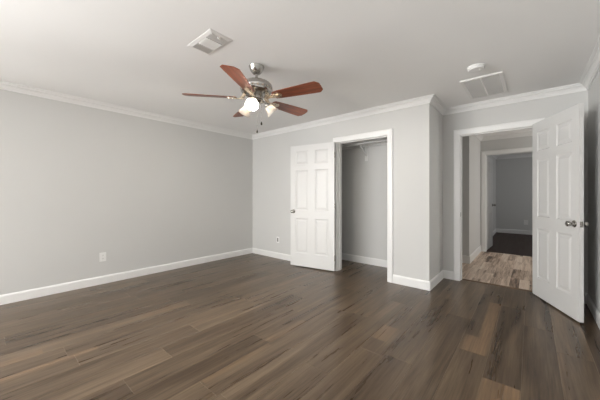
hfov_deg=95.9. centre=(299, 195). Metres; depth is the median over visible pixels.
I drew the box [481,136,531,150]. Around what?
wall
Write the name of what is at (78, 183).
wall
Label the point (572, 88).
crown molding
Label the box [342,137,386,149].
closet shelf
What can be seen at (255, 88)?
ceiling fan
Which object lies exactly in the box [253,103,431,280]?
wall
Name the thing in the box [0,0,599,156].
ceiling
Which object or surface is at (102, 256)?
wall outlet
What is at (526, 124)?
door frame
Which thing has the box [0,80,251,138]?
crown molding
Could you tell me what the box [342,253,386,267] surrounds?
baseboard
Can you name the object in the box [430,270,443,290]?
baseboard
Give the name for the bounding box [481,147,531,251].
door frame
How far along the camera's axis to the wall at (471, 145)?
4.93 m
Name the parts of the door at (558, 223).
knob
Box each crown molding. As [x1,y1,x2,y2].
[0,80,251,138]
[252,94,433,139]
[430,94,446,114]
[444,83,586,114]
[475,134,483,140]
[481,131,531,140]
[496,154,531,159]
[579,37,599,89]
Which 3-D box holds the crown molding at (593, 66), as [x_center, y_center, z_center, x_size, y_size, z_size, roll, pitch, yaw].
[0.127,-1.201,-0.536,0.074,0.078,9.349,0,0,40]
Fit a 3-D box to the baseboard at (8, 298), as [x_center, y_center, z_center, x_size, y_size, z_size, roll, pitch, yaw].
[-3.795,1.146,2.355,0.014,0.108,8.657,0,0,40]
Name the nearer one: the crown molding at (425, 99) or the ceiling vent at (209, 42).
the ceiling vent at (209, 42)
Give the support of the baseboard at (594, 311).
attached to the wall at (594, 90)
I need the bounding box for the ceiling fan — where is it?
[182,63,322,132]
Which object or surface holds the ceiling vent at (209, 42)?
in the ceiling
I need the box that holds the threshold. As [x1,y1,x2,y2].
[462,279,531,291]
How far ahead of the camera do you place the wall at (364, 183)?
4.51 m
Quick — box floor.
[0,232,599,399]
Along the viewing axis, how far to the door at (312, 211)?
4.41 m
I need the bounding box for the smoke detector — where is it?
[467,63,485,72]
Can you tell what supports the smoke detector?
attached to the ceiling
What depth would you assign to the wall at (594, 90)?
2.70 m
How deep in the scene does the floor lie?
2.29 m
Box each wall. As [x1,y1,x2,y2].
[0,89,252,294]
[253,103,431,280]
[342,90,587,292]
[432,106,442,278]
[462,135,480,255]
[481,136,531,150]
[487,155,495,230]
[496,157,531,230]
[588,69,599,312]
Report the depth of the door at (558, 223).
2.81 m
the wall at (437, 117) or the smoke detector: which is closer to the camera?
the smoke detector
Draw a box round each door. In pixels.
[290,142,334,270]
[487,157,495,249]
[532,103,588,322]
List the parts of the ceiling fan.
blade, blade, blade, lamp shade, lamp shade, lamp shade, blade, blade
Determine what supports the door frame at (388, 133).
attached to the wall at (412, 126)
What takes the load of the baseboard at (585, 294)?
attached to the wall at (364, 183)
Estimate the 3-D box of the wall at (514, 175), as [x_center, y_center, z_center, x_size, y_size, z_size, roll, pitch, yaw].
[7.505,-0.020,7.925,2.868,2.440,0.120,0,0,40]
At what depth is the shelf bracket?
4.73 m
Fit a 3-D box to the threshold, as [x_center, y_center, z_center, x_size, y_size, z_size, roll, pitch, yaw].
[2.620,1.197,3.618,0.780,0.006,0.050,0,0,40]
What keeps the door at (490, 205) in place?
in the wall at (517, 142)
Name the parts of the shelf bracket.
wall plate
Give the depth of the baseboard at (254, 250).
5.25 m
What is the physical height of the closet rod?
0.033 m
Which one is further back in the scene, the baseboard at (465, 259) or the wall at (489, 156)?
the wall at (489, 156)
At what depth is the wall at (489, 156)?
8.46 m
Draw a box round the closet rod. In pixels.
[342,139,386,146]
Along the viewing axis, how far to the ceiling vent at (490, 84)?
3.03 m
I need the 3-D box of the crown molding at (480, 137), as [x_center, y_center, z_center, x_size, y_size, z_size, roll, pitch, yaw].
[3.433,-1.201,5.238,0.074,0.078,1.474,0,0,40]
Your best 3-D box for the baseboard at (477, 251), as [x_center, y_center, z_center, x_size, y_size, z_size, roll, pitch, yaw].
[3.423,1.133,5.273,0.014,0.135,1.395,0,0,40]
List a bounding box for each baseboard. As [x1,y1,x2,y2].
[0,248,251,304]
[252,248,290,260]
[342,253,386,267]
[393,274,429,290]
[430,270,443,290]
[443,270,453,279]
[462,255,469,263]
[470,245,480,262]
[496,228,531,234]
[584,293,587,303]
[587,294,599,328]
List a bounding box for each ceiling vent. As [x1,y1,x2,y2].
[187,29,232,54]
[460,71,506,98]
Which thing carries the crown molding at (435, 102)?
attached to the wall at (437, 117)
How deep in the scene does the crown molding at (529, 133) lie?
5.49 m
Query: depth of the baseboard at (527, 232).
8.49 m
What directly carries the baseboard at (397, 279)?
attached to the wall at (412, 126)
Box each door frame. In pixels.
[333,128,392,282]
[454,118,544,280]
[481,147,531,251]
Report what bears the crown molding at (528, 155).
attached to the wall at (514, 175)
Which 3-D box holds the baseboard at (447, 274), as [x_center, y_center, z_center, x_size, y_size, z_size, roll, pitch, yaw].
[2.129,1.142,3.891,0.141,0.116,0.014,0,0,40]
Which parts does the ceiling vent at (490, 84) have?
louver panel, louver panel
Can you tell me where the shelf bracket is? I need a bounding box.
[357,142,367,160]

